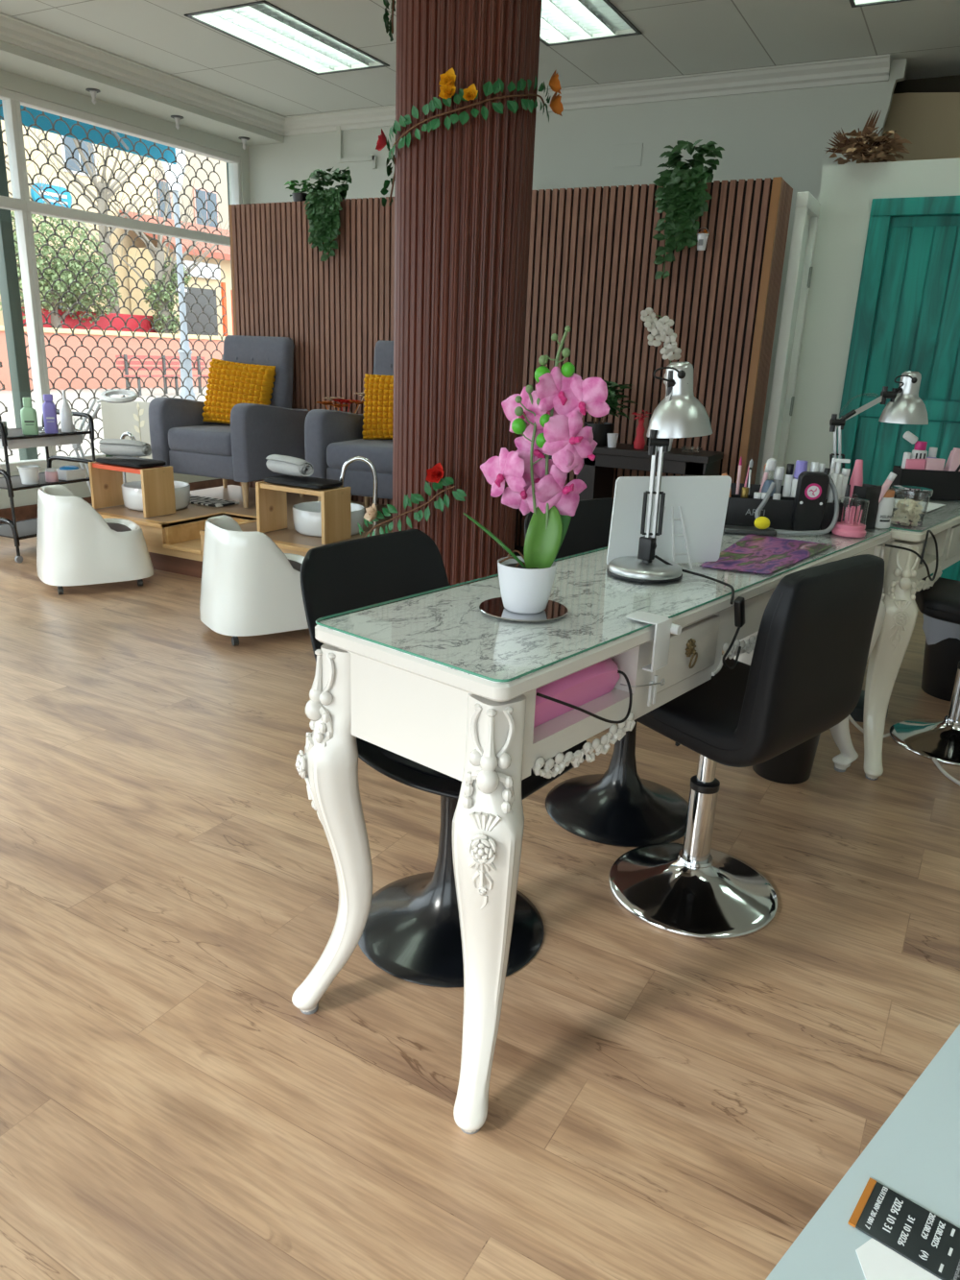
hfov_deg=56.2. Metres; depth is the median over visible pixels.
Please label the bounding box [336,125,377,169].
pipe
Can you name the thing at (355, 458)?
tap
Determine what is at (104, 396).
lamp
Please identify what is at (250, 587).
stool
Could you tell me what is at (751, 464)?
brush
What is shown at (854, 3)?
ceiling light
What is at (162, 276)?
tree
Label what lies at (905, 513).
nail tips
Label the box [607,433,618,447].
pot
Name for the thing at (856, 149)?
dried flowers
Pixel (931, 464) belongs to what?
packet
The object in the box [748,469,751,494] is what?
file
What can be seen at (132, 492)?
basin
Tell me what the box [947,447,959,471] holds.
packet
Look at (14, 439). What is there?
trolley
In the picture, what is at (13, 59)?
trim
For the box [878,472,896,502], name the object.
tube
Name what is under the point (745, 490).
vial
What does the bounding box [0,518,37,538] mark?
glass shelf
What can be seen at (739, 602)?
switch
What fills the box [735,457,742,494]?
brush
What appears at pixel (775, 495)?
vial
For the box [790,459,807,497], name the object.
lotion bottle
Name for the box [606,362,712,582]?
desk lamp
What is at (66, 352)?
wall
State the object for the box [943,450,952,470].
bottle
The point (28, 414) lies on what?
lotion bottle
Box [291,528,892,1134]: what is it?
table
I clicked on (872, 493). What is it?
cup
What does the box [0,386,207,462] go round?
ground
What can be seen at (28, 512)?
baseboard
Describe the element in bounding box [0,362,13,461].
grille
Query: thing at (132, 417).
panel
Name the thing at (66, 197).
oval sign
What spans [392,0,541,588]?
pillar
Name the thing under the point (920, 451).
bottle
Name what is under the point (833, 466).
brush
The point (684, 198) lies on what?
ivy
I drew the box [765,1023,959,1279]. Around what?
countertop
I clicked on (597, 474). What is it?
console table
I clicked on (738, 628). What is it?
loose cable
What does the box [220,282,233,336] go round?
gate
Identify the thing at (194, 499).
mat
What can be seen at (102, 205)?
tree
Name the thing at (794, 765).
waste bin
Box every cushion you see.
[168,423,232,456]
[202,358,275,424]
[326,438,392,474]
[362,373,393,439]
[634,554,884,767]
[915,575,959,625]
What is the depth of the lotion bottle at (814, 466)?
2.58 m
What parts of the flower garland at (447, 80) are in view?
flower, flower, flower, flower, flower, flower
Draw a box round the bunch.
[316,392,365,498]
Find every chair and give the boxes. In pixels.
[300,529,586,988]
[524,497,688,847]
[608,554,884,940]
[889,575,959,766]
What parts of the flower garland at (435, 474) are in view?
flower, flower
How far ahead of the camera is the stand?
4.75 m
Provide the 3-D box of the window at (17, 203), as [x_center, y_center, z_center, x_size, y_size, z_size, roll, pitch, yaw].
[-3.497,-2.176,5.430,0.100,2.400,1.770,11,20,26]
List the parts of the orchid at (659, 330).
pot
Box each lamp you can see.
[72,388,138,493]
[533,657,619,727]
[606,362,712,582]
[829,371,928,473]
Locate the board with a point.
(695, 507)
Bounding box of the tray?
[724,525,776,535]
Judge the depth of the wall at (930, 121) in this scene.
5.50 m
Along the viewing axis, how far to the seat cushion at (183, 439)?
5.65 m
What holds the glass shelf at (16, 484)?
attached to the trolley
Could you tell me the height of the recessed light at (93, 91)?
0.085 m
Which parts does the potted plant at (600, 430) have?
pot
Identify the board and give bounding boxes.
[606,475,731,569]
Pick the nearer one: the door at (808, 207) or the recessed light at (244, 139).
the door at (808, 207)
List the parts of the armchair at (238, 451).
arm, seat, leg, leg, backrest, arm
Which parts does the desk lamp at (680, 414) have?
arm, arm, lamp shade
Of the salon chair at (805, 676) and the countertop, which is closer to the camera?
the countertop
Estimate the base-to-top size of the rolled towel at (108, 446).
0.099 m
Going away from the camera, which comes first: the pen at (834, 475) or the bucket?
the pen at (834, 475)
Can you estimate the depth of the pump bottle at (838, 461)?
2.58 m
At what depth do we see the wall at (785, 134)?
6.06 m
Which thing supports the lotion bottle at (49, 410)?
on the trolley
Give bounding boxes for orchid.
[463,325,610,613]
[640,307,681,451]
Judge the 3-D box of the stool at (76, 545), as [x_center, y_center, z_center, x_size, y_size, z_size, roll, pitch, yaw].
[-2.041,-0.545,4.744,0.554,0.499,0.475,-10,21,-33]
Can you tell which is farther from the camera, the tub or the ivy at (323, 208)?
the ivy at (323, 208)
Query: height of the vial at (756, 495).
0.095 m
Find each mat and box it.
[190,494,240,507]
[700,533,835,574]
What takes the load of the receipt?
on the countertop
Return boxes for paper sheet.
[893,498,946,511]
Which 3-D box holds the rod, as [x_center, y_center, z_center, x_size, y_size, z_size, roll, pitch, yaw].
[0.308,0.100,1.680,0.112,0.057,0.021,-9,21,-31]
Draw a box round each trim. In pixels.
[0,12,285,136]
[0,40,283,145]
[283,53,892,136]
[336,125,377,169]
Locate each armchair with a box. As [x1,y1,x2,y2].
[148,335,309,507]
[304,339,393,507]
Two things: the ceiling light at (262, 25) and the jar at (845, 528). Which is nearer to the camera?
the jar at (845, 528)
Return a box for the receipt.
[855,1237,941,1279]
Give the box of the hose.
[754,474,839,535]
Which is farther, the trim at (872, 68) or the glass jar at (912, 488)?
the trim at (872, 68)
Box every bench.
[88,456,175,517]
[115,354,209,395]
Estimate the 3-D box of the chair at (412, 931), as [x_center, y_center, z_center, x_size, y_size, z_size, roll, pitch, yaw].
[-0.071,0.239,1.942,0.522,0.859,0.473,15,22,34]
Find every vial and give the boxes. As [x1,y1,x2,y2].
[741,486,749,498]
[753,492,761,498]
[772,493,780,500]
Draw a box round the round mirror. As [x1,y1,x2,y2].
[479,597,568,622]
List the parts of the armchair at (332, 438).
arm, seat, leg, backrest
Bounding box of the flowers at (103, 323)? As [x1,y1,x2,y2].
[21,307,159,333]
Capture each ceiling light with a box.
[184,0,389,74]
[539,0,642,46]
[849,0,911,7]
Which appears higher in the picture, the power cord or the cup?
the cup
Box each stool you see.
[36,484,154,594]
[199,515,308,646]
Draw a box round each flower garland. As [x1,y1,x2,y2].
[357,462,466,537]
[375,68,563,206]
[383,0,395,41]
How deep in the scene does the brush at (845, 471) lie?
2.62 m
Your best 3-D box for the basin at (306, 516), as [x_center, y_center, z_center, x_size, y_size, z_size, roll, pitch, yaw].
[-0.837,-0.671,4.990,0.394,0.138,0.394,11,20,26]
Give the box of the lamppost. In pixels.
[162,148,195,400]
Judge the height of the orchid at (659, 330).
0.696 m
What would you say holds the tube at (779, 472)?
in the box at (740, 511)
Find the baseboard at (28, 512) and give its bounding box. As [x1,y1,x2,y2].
[0,478,241,524]
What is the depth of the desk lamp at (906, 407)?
2.70 m
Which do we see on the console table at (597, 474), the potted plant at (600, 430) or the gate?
the potted plant at (600, 430)
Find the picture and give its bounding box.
[699,239,703,245]
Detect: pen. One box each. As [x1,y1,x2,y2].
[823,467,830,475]
[826,473,839,502]
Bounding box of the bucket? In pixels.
[697,227,708,250]
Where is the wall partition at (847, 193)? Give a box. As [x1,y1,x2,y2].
[781,157,959,485]
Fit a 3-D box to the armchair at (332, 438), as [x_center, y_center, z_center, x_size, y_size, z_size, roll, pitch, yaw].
[-0.522,-1.237,5.343,0.792,1.032,0.691,9,19,21]
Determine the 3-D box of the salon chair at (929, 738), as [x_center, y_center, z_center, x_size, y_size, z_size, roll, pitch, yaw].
[1.707,-0.045,3.029,0.468,0.872,0.429,8,19,18]
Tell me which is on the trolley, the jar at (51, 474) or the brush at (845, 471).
the jar at (51, 474)
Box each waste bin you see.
[752,733,821,784]
[921,614,959,701]
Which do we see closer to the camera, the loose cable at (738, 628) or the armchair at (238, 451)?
the loose cable at (738, 628)
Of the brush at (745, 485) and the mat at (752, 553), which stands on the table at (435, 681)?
the mat at (752, 553)
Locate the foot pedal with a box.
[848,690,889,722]
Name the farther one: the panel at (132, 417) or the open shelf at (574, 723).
the panel at (132, 417)
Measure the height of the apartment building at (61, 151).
11.000 m
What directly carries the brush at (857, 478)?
in the cup
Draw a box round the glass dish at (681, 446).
[680,446,702,454]
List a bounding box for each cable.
[536,670,632,724]
[722,627,741,669]
[848,714,959,785]
[885,530,939,580]
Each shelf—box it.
[0,427,82,438]
[0,472,89,489]
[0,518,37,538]
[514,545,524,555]
[533,648,632,737]
[918,531,942,565]
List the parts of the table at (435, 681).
leg, leg, carved trim, glass, clamp bracket, knob, drawer, ring pull, carved trim, leg, leg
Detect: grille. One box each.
[0,103,227,456]
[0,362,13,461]
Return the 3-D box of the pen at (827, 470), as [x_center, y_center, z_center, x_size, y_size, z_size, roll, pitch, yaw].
[0.990,-0.411,2.603,0.022,0.170,0.018,4,18,6]
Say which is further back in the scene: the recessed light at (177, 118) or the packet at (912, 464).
the recessed light at (177, 118)
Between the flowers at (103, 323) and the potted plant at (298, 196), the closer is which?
the potted plant at (298, 196)
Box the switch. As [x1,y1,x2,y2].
[733,596,745,627]
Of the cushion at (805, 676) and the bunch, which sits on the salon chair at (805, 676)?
the cushion at (805, 676)
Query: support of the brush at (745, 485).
in the box at (740, 511)
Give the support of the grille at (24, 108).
attached to the window frame at (10, 292)
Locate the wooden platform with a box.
[95,484,392,578]
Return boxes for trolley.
[0,410,96,563]
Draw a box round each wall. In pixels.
[0,69,250,508]
[0,325,225,390]
[248,58,907,483]
[860,92,959,163]
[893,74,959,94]
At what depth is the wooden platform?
5.13 m
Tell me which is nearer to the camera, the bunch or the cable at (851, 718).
the cable at (851, 718)
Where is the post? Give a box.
[226,162,234,335]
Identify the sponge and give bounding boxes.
[754,516,770,529]
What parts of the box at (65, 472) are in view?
lid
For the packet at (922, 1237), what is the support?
on the countertop
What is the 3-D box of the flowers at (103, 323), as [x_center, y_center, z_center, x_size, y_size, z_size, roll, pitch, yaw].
[-11.068,-8.375,25.880,0.100,2.000,5.300,11,20,26]
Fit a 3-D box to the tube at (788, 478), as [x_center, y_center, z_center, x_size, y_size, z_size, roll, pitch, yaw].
[0.896,-0.426,2.629,0.024,0.175,0.023,4,18,6]
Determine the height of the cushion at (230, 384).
0.440 m
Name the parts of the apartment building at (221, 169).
pane, pane, pane, pane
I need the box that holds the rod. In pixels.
[620,675,665,706]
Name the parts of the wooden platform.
skirting, edge trim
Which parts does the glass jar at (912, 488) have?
lid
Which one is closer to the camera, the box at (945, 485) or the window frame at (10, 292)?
the box at (945, 485)
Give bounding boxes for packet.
[847,1177,959,1279]
[905,458,925,469]
[924,458,945,470]
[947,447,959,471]
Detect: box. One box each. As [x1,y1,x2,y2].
[56,465,86,481]
[724,483,844,532]
[890,465,959,500]
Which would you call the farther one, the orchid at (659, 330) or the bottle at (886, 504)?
the orchid at (659, 330)
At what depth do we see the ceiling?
5.26 m
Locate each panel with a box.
[100,401,152,482]
[228,176,793,546]
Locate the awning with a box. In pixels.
[0,99,176,164]
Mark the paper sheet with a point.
(931, 506)
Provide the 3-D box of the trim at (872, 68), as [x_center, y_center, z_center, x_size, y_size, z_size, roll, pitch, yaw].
[0.387,-3.789,6.337,4.620,0.109,0.120,11,20,26]
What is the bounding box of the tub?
[16,464,40,484]
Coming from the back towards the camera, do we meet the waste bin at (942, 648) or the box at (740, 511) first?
the waste bin at (942, 648)
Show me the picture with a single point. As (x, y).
(701, 241)
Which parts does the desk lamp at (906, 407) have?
arm, arm, lamp shade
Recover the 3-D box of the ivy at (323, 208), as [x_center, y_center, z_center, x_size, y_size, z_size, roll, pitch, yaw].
[-0.928,-2.650,5.619,0.314,0.548,0.242,11,20,26]
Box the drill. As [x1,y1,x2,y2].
[791,471,829,531]
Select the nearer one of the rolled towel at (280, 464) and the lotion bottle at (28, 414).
the rolled towel at (280, 464)
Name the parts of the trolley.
post, white drawer, frame, frame, frame, post, post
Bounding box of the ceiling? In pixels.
[0,0,959,116]
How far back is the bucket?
4.56 m
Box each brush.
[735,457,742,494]
[744,468,748,486]
[746,458,753,486]
[759,459,769,492]
[829,458,836,475]
[840,467,850,503]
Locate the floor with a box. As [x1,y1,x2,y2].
[0,523,959,1279]
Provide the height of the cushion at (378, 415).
0.400 m
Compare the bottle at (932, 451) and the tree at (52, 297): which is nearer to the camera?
the bottle at (932, 451)
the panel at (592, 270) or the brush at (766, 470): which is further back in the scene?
the panel at (592, 270)
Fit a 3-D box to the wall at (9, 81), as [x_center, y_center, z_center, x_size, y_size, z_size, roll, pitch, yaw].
[-4.007,-1.930,4.563,0.150,3.100,8.300,11,20,26]
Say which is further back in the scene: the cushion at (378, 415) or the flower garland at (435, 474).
the cushion at (378, 415)
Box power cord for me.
[654,555,734,603]
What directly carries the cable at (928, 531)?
hanging from the table at (904, 573)
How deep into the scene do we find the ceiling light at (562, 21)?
4.99 m
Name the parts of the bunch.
flower, flower, flower, flower, flower, flower, flower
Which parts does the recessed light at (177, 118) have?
bulb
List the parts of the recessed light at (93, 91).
bulb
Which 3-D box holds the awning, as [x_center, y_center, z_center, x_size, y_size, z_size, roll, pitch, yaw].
[-3.356,-3.869,6.108,0.560,0.440,3.900,11,20,26]
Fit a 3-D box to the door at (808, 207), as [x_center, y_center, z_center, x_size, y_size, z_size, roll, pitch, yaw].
[1.724,-1.361,5.129,0.079,2.102,0.404,11,20,26]
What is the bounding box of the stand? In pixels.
[255,474,351,544]
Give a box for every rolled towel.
[98,438,151,457]
[265,454,313,476]
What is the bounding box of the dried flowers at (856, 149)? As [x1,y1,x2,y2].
[825,110,912,164]
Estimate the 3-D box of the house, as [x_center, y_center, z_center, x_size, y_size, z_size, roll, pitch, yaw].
[-9.799,-12.615,33.554,2.600,5.500,6.200,11,20,26]
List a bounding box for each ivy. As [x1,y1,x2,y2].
[304,166,351,261]
[652,139,724,279]
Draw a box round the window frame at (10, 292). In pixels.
[0,117,38,460]
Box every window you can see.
[0,87,53,472]
[14,91,241,467]
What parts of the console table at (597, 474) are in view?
leg, leg, rail, leg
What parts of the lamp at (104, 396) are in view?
arm, arm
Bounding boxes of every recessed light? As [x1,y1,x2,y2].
[85,88,100,104]
[170,115,183,129]
[238,136,249,149]
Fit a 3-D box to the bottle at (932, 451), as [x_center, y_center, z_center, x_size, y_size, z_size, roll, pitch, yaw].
[1.678,-0.630,3.361,0.038,0.175,0.038,4,18,6]
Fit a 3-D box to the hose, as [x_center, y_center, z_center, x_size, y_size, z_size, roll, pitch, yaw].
[0.901,-0.382,2.533,0.235,0.162,0.092,1,18,-5]
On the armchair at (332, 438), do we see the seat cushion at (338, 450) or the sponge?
the seat cushion at (338, 450)
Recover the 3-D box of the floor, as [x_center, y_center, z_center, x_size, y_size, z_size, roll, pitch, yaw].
[-0.205,0.255,3.385,8.650,0.060,8.800,11,20,26]
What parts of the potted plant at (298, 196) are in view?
pot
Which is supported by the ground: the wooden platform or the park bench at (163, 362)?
the park bench at (163, 362)
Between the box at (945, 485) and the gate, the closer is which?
the box at (945, 485)
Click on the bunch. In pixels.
(342, 400)
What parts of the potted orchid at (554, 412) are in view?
pot, flower stem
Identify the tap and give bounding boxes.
[120,432,136,483]
[339,456,378,535]
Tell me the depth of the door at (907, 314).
4.95 m
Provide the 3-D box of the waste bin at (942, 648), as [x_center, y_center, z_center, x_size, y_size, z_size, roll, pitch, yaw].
[1.939,0.048,3.615,0.327,0.356,0.328,16,22,37]
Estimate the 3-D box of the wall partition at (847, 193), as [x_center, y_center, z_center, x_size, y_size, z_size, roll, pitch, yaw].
[3.435,-1.211,4.543,3.570,2.300,0.090,11,20,26]
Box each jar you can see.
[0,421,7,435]
[45,468,58,482]
[831,496,869,537]
[890,484,933,528]
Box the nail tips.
[891,497,924,525]
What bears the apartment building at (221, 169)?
on the ground
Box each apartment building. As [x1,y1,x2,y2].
[0,120,157,325]
[154,150,229,247]
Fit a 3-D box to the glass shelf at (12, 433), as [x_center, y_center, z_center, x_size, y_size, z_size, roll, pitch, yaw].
[-2.675,-1.220,5.297,0.380,0.010,0.580,10,19,23]
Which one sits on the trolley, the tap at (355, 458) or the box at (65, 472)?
the box at (65, 472)
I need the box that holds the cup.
[842,483,881,530]
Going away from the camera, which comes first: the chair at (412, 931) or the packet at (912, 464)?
the chair at (412, 931)
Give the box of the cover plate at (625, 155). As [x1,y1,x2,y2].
[613,143,643,167]
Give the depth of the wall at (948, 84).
5.66 m
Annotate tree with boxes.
[0,200,121,328]
[4,125,169,313]
[62,145,229,334]
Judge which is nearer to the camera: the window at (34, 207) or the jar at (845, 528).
the jar at (845, 528)
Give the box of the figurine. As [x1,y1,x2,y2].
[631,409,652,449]
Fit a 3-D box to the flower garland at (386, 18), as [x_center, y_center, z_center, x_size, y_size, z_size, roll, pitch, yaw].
[-0.327,-2.365,3.303,0.040,0.283,0.156,7,18,14]
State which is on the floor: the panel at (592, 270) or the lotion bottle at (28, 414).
the panel at (592, 270)
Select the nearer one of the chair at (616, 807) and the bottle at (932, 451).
the chair at (616, 807)
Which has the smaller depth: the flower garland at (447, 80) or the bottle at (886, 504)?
the bottle at (886, 504)
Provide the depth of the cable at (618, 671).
1.54 m
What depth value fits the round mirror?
1.65 m
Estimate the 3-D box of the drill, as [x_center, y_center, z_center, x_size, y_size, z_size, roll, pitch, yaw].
[0.933,-0.389,2.545,0.080,0.171,0.047,4,18,6]
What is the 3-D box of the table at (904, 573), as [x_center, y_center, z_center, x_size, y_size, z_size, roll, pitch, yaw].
[1.601,-0.145,3.452,0.492,0.797,1.598,16,22,37]
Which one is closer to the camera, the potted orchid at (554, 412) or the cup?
the potted orchid at (554, 412)
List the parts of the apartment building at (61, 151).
pane, pane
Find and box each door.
[759,192,821,484]
[832,195,959,580]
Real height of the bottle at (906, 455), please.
0.155 m
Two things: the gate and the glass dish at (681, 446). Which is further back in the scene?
the gate
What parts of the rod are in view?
rod, hinge plate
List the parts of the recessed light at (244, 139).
bulb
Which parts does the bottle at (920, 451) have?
flip lid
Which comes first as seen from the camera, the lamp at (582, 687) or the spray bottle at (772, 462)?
the lamp at (582, 687)
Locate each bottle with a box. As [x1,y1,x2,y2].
[20,397,38,434]
[42,394,58,434]
[59,389,73,432]
[761,458,776,496]
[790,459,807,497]
[809,461,819,471]
[826,458,850,499]
[874,489,894,528]
[901,452,911,468]
[902,431,927,458]
[926,447,938,458]
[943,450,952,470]
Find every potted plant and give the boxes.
[284,178,315,201]
[584,380,637,445]
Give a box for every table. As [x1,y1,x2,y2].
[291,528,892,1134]
[514,434,724,555]
[863,483,959,780]
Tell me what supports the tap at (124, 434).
on the wooden platform
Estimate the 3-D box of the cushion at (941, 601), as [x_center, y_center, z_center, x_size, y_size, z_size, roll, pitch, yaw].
[1.715,-0.260,2.960,0.468,0.428,0.428,8,19,18]
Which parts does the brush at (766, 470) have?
handle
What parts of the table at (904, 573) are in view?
leg, glass, carved trim, drawer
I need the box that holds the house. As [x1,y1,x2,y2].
[119,209,232,336]
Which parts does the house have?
dark door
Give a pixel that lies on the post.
(227, 162)
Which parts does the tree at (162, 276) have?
crown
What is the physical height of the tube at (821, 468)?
0.180 m
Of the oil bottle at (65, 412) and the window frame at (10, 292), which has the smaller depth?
the oil bottle at (65, 412)
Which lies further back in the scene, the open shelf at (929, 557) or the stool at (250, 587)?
the stool at (250, 587)
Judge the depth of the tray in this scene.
2.51 m
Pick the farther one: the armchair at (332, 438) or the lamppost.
the lamppost
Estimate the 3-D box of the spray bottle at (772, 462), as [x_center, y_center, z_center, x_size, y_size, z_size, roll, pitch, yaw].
[0.840,-0.434,2.623,0.042,0.190,0.041,4,18,6]
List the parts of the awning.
folding arm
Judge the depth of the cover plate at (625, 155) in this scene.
6.18 m
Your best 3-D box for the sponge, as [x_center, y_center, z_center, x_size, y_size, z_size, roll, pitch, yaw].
[0.785,-0.326,2.504,0.043,0.035,0.043,11,20,26]
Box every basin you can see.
[120,481,190,510]
[292,501,364,536]
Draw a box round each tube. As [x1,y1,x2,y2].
[773,466,784,493]
[782,463,794,497]
[818,463,825,472]
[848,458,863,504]
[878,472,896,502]
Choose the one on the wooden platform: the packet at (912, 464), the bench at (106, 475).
the bench at (106, 475)
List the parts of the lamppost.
post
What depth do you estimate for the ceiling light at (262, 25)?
5.42 m
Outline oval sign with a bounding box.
[30,182,72,208]

